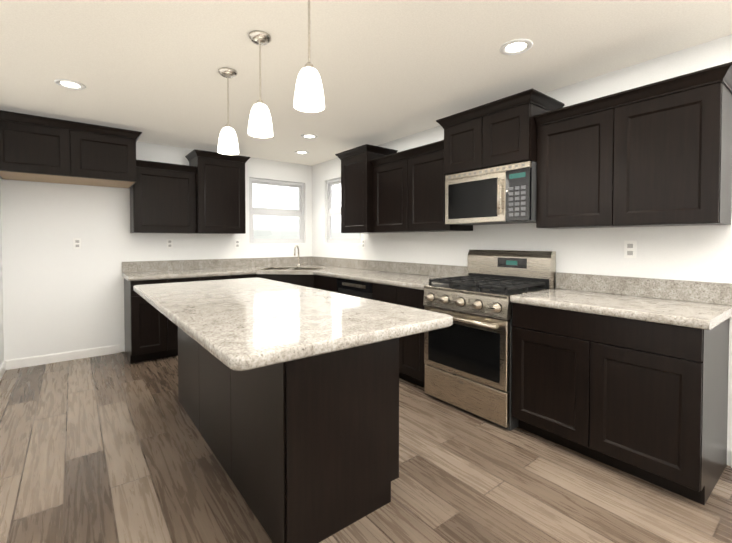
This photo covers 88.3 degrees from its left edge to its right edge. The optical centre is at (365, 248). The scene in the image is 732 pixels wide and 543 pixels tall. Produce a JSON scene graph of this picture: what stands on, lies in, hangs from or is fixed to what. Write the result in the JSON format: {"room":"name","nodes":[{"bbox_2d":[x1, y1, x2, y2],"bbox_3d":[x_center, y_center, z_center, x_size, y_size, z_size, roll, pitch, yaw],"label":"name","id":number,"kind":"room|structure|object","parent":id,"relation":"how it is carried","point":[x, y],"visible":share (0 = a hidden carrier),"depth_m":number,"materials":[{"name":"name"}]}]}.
{"room":"kitchen","nodes":[
{"label":"kitchen","id":0,"kind":"room"},
{"bbox_2d":[0,178,3,366],"bbox_3d":[-1.186,0.050,0.535,0.120,2.440,7.958,-1,1,-38],"label":"wall","id":1,"kind":"structure","parent":0,"point":[1,327],"depth_m":3.65,"materials":[{"name":"paint"}]},
{"bbox_2d":[0,360,5,380],"bbox_3d":[-1.170,1.221,0.647,0.013,0.095,7.838,-1,1,-38],"label":"baseboard","id":2,"kind":"structure","parent":1,"relation":"attached to","point":[2,368],"depth_m":3.59,"materials":[{"name":"white wood"}]},
{"bbox_2d":[1,142,311,360],"bbox_3d":[-2.248,-0.034,4.828,3.723,2.440,0.120,-1,1,-38],"label":"wall","id":3,"kind":"structure","parent":0,"point":[60,294],"depth_m":4.10,"materials":[{"name":"paint"}]},
{"bbox_2d":[6,344,119,369],"bbox_3d":[-3.197,1.154,4.027,0.947,0.095,0.013,-1,1,-38],"label":"baseboard","id":4,"kind":"structure","parent":3,"relation":"attached to","point":[53,358],"depth_m":3.99,"materials":[{"name":"white wood"}]},
{"bbox_2d":[73,238,80,248],"bbox_3d":[-3.116,-0.049,4.067,0.074,0.120,0.010,-1,1,-38],"label":"electrical outlet","id":5,"kind":"object","parent":3,"relation":"attached to","point":[76,243],"visible":1,"depth_m":4.06,"materials":[{"name":"white plastic"}]},
{"bbox_2d":[0,110,249,233],"bbox_3d":[-2.449,-0.682,4.150,2.324,1.018,0.676,-1,1,-38],"label":"upper cabinets","id":6,"kind":"object","parent":3,"relation":"attached to","point":[203,192],"visible":1,"depth_m":4.11,"materials":[{"name":"black wood"}]},
{"bbox_2d":[166,239,172,248],"bbox_3d":[-2.406,-0.055,4.621,0.074,0.120,0.010,-1,1,-38],"label":"electrical outlet","id":7,"kind":"object","parent":3,"relation":"attached to","point":[169,243],"visible":1,"depth_m":4.62,"materials":[{"name":"white plastic"}]},
{"bbox_2d":[122,257,309,272],"bbox_3d":[-1.822,0.203,5.072,2.473,0.127,0.024,-1,1,-38],"label":"backsplash","id":8,"kind":"structure","parent":3,"relation":"attached to","point":[134,266],"depth_m":4.90,"materials":[{"name":"grey stone"}]},
{"bbox_2d":[235,240,239,247],"bbox_3d":[-1.751,-0.060,5.131,0.074,0.120,0.010,-1,1,-38],"label":"electrical outlet","id":9,"kind":"object","parent":3,"relation":"attached to","point":[237,243],"visible":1,"depth_m":5.13,"materials":[{"name":"white plastic"}]},
{"bbox_2d":[249,177,305,243],"bbox_3d":[-1.303,-0.528,5.539,0.886,0.936,0.101,-1,1,-38],"label":"window","id":10,"kind":"structure","parent":3,"relation":"in","point":[268,212],"depth_m":5.53,"materials":[{"name":"grey plastic"}]},
{"bbox_2d":[0,352,731,542],"bbox_3d":[0.198,1.287,1.715,3.723,0.080,8.078,-1,1,-38],"label":"floor","id":11,"kind":"structure","parent":0,"point":[112,448],"depth_m":2.00,"materials":[{"name":"brown wood"}]},
{"bbox_2d":[123,277,169,363],"bbox_3d":[-2.460,0.763,4.198,0.335,0.872,0.632,-1,1,-38],"label":"base cabinet","id":12,"kind":"object","parent":11,"relation":"on","point":[147,331],"depth_m":3.96,"materials":[{"name":"grey wood"}]},
{"bbox_2d":[122,269,253,280],"bbox_3d":[-2.074,0.298,4.480,1.342,0.045,0.648,-1,1,-38],"label":"countertop","id":13,"kind":"structure","parent":12,"relation":"on","point":[159,274],"depth_m":4.30,"materials":[{"name":"beige stone"}]},
{"bbox_2d":[170,277,201,356],"bbox_3d":[-2.195,0.759,4.404,0.337,0.872,0.632,-1,1,-38],"label":"base cabinet","id":14,"kind":"object","parent":11,"relation":"on","point":[173,327],"depth_m":4.11,"materials":[{"name":"grey wood"}]},
{"bbox_2d":[202,277,229,280],"bbox_3d":[-1.931,0.754,4.610,0.333,0.872,0.632,-1,1,-38],"label":"base cabinet","id":15,"kind":"object","parent":11,"relation":"on","point":[203,278],"depth_m":4.34,"materials":[{"name":"grey wood"}]},
{"bbox_2d":[230,273,253,278],"bbox_3d":[-1.669,0.750,4.814,0.331,0.872,0.632,-1,1,-38],"label":"base cabinet","id":16,"kind":"object","parent":11,"relation":"on","point":[248,275],"depth_m":4.58,"materials":[{"name":"grey wood"}]},
{"bbox_2d":[178,330,399,542],"bbox_3d":[-0.667,0.795,2.455,0.634,0.876,1.939,-1,1,-38],"label":"kitchen island","id":17,"kind":"object","parent":11,"relation":"on","point":[288,396],"depth_m":1.70,"materials":[{"name":"laminate"}]},
{"bbox_2d":[133,278,452,373],"bbox_3d":[-0.724,0.333,2.415,1.058,0.048,2.406,-1,1,-38],"label":"island countertop","id":18,"kind":"structure","parent":17,"relation":"on","point":[242,324],"depth_m":1.73,"materials":[{"name":"beige stone"}]},
{"bbox_2d":[238,265,353,287],"bbox_3d":[-0.938,0.721,5.059,1.144,0.922,1.144,-1,1,-38],"label":"base cabinet","id":19,"kind":"object","parent":11,"relation":"on","point":[302,275],"depth_m":4.63,"materials":[{"name":"grey wood"}]},
{"bbox_2d":[314,277,333,291],"bbox_3d":[-0.230,0.755,4.570,0.630,0.872,0.519,-1,1,-38],"label":"base cabinet","id":20,"kind":"object","parent":11,"relation":"on","point":[322,283],"depth_m":4.37,"materials":[{"name":"grey wood"}]},
{"bbox_2d":[334,277,369,298],"bbox_3d":[0.118,0.764,4.123,0.630,0.872,0.614,-1,1,-38],"label":"dishwasher","id":21,"kind":"object","parent":11,"relation":"on","point":[361,289],"depth_m":3.93,"materials":[{"name":"grey metal"}]},
{"bbox_2d":[370,285,393,303],"bbox_3d":[0.417,0.772,3.740,0.630,0.872,0.357,-1,1,-38],"label":"base cabinet","id":22,"kind":"object","parent":11,"relation":"on","point":[383,293],"depth_m":3.55,"materials":[{"name":"grey wood"}]},
{"bbox_2d":[394,285,425,387],"bbox_3d":[0.635,0.777,3.460,0.630,0.872,0.354,-1,1,-38],"label":"base cabinet","id":23,"kind":"object","parent":11,"relation":"on","point":[411,347],"depth_m":3.27,"materials":[{"name":"grey wood"}]},
{"bbox_2d":[314,269,445,288],"bbox_3d":[-0.375,0.301,4.326,1.148,0.045,2.979,-1,1,-38],"label":"countertop","id":24,"kind":"structure","parent":23,"relation":"on","point":[375,276],"depth_m":3.84,"materials":[{"name":"beige stone"}]},
{"bbox_2d":[257,245,322,269],"bbox_3d":[-0.959,0.212,4.882,0.859,0.505,0.859,-1,1,-38],"label":"sink","id":25,"kind":"object","parent":24,"relation":"in","point":[298,267],"depth_m":5.08,"materials":[{"name":"silver metal"}]},
{"bbox_2d":[423,250,555,430],"bbox_3d":[0.937,0.622,2.978,0.731,1.200,0.756,-1,1,-38],"label":"range","id":26,"kind":"object","parent":11,"relation":"on","point":[468,359],"visible":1,"depth_m":2.80,"materials":[{"name":"grey metal"}]},
{"bbox_2d":[511,305,728,504],"bbox_3d":[1.515,0.799,2.331,0.630,0.872,0.965,-1,1,-38],"label":"base cabinet","id":27,"kind":"object","parent":11,"relation":"on","point":[628,375],"depth_m":2.02,"materials":[{"name":"grey"}]},
{"bbox_2d":[510,289,731,332],"bbox_3d":[1.515,0.341,2.307,0.648,0.045,0.991,-1,1,-38],"label":"countertop","id":28,"kind":"structure","parent":27,"relation":"on","point":[656,310],"depth_m":2.12,"materials":[{"name":"beige stone"}]},
{"bbox_2d":[0,0,731,165],"bbox_3d":[0.198,-1.232,1.665,3.723,0.080,8.078,-1,1,-38],"label":"ceiling","id":29,"kind":"structure","parent":0,"point":[389,70],"depth_m":2.38,"materials":[{"name":"paint"}]},
{"bbox_2d":[54,79,85,89],"bbox_3d":[-2.187,-1.210,2.788,0.188,0.008,0.188,-1,1,-38],"label":"recessed light","id":30,"kind":"object","parent":29,"relation":"in","point":[69,84],"visible":1,"depth_m":2.79,"materials":[{"name":"white"}]},
{"bbox_2d":[217,67,238,154],"bbox_3d":[-0.945,-0.932,2.582,0.142,0.554,0.142,-1,1,-38],"label":"pendant light","id":31,"kind":"object","parent":29,"relation":"hanging from","point":[228,143],"visible":1,"depth_m":2.55,"materials":[{"name":"white glass"}]},
{"bbox_2d":[248,30,272,137],"bbox_3d":[-0.601,-0.923,2.141,0.142,0.554,0.142,-1,1,-38],"label":"pendant light","id":32,"kind":"object","parent":29,"relation":"hanging from","point":[260,124],"visible":1,"depth_m":2.10,"materials":[{"name":"white glass"}]},
{"bbox_2d":[295,151,308,153],"bbox_3d":[-0.839,-1.252,4.929,0.188,0.008,0.188,-1,1,-38],"label":"recessed light","id":33,"kind":"object","parent":29,"relation":"in","point":[301,152],"visible":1,"depth_m":4.94,"materials":[{"name":"white"}]},
{"bbox_2d":[293,0,324,112],"bbox_3d":[-0.256,-0.915,1.699,0.142,0.554,0.142,-1,1,-38],"label":"pendant light","id":34,"kind":"object","parent":29,"relation":"hanging from","point":[309,96],"visible":1,"depth_m":1.66,"materials":[{"name":"white glass"}]},
{"bbox_2d":[301,134,317,138],"bbox_3d":[-0.626,-1.237,4.169,0.188,0.008,0.188,-1,1,-38],"label":"recessed light","id":35,"kind":"object","parent":29,"relation":"in","point":[310,136],"visible":1,"depth_m":4.17,"materials":[{"name":"white"}]},
{"bbox_2d":[499,38,532,54],"bbox_3d":[0.895,-1.199,2.249,0.188,0.008,0.188,-1,1,-38],"label":"recessed light","id":36,"kind":"object","parent":29,"relation":"in","point":[515,46],"visible":1,"depth_m":2.24,"materials":[{"name":"white"}]},
{"bbox_2d":[312,34,731,465],"bbox_3d":[1.656,0.007,2.750,0.120,2.440,7.958,-1,1,-38],"label":"wall","id":37,"kind":"structure","parent":0,"point":[702,253],"depth_m":2.68,"materials":[{"name":"paint"}]},
{"bbox_2d":[325,178,360,243],"bbox_3d":[-0.300,-0.522,5.229,0.095,0.930,0.880,-1,1,-38],"label":"window","id":38,"kind":"structure","parent":37,"relation":"in","point":[331,211],"depth_m":5.47,"materials":[{"name":"grey plastic"}]},
{"bbox_2d":[310,257,731,304],"bbox_3d":[0.618,0.224,3.968,0.020,0.123,4.718,-1,1,-38],"label":"backsplash","id":39,"kind":"structure","parent":37,"relation":"attached to","point":[716,293],"depth_m":2.59,"materials":[{"name":"grey stone"}]},
{"bbox_2d":[335,62,731,233],"bbox_3d":[0.856,-0.625,3.282,0.466,0.939,3.412,-1,1,-38],"label":"upper cabinets","id":40,"kind":"object","parent":37,"relation":"attached to","point":[659,153],"visible":1,"depth_m":2.43,"materials":[{"name":"black wood"}]},
{"bbox_2d":[445,161,536,224],"bbox_3d":[1.053,-0.412,3.048,0.443,0.418,0.760,-1,1,-38],"label":"microwave","id":41,"kind":"object","parent":40,"relation":"attached to","point":[504,194],"visible":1,"depth_m":2.87,"materials":[{"name":"grey metal"}]},
{"bbox_2d":[624,241,636,257],"bbox_3d":[1.760,0.009,2.509,0.007,0.116,0.070,-1,1,-38],"label":"electrical outlet","id":42,"kind":"object","parent":37,"relation":"attached to","point":[630,248],"visible":1,"depth_m":2.51,"materials":[{"name":"white plastic"}]},
{"label":"outside","id":43,"kind":"structure","parent":0,"visible":0},
{"bbox_2d":[253,184,339,238],"bbox_3d":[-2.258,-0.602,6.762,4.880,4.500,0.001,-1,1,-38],"label":"window pane","id":44,"kind":"structure","parent":43,"point":[282,229],"depth_m":7.23,"materials":[{"name":"glass"}]},
{"bbox_2d":[340,184,359,238],"bbox_3d":[0.924,-0.591,6.183,0.001,4.500,4.880,-1,1,-38],"label":"glow","id":45,"kind":"structure","parent":43,"point":[350,236],"depth_m":7.90,"materials":[{"name":"white"}]}
]}

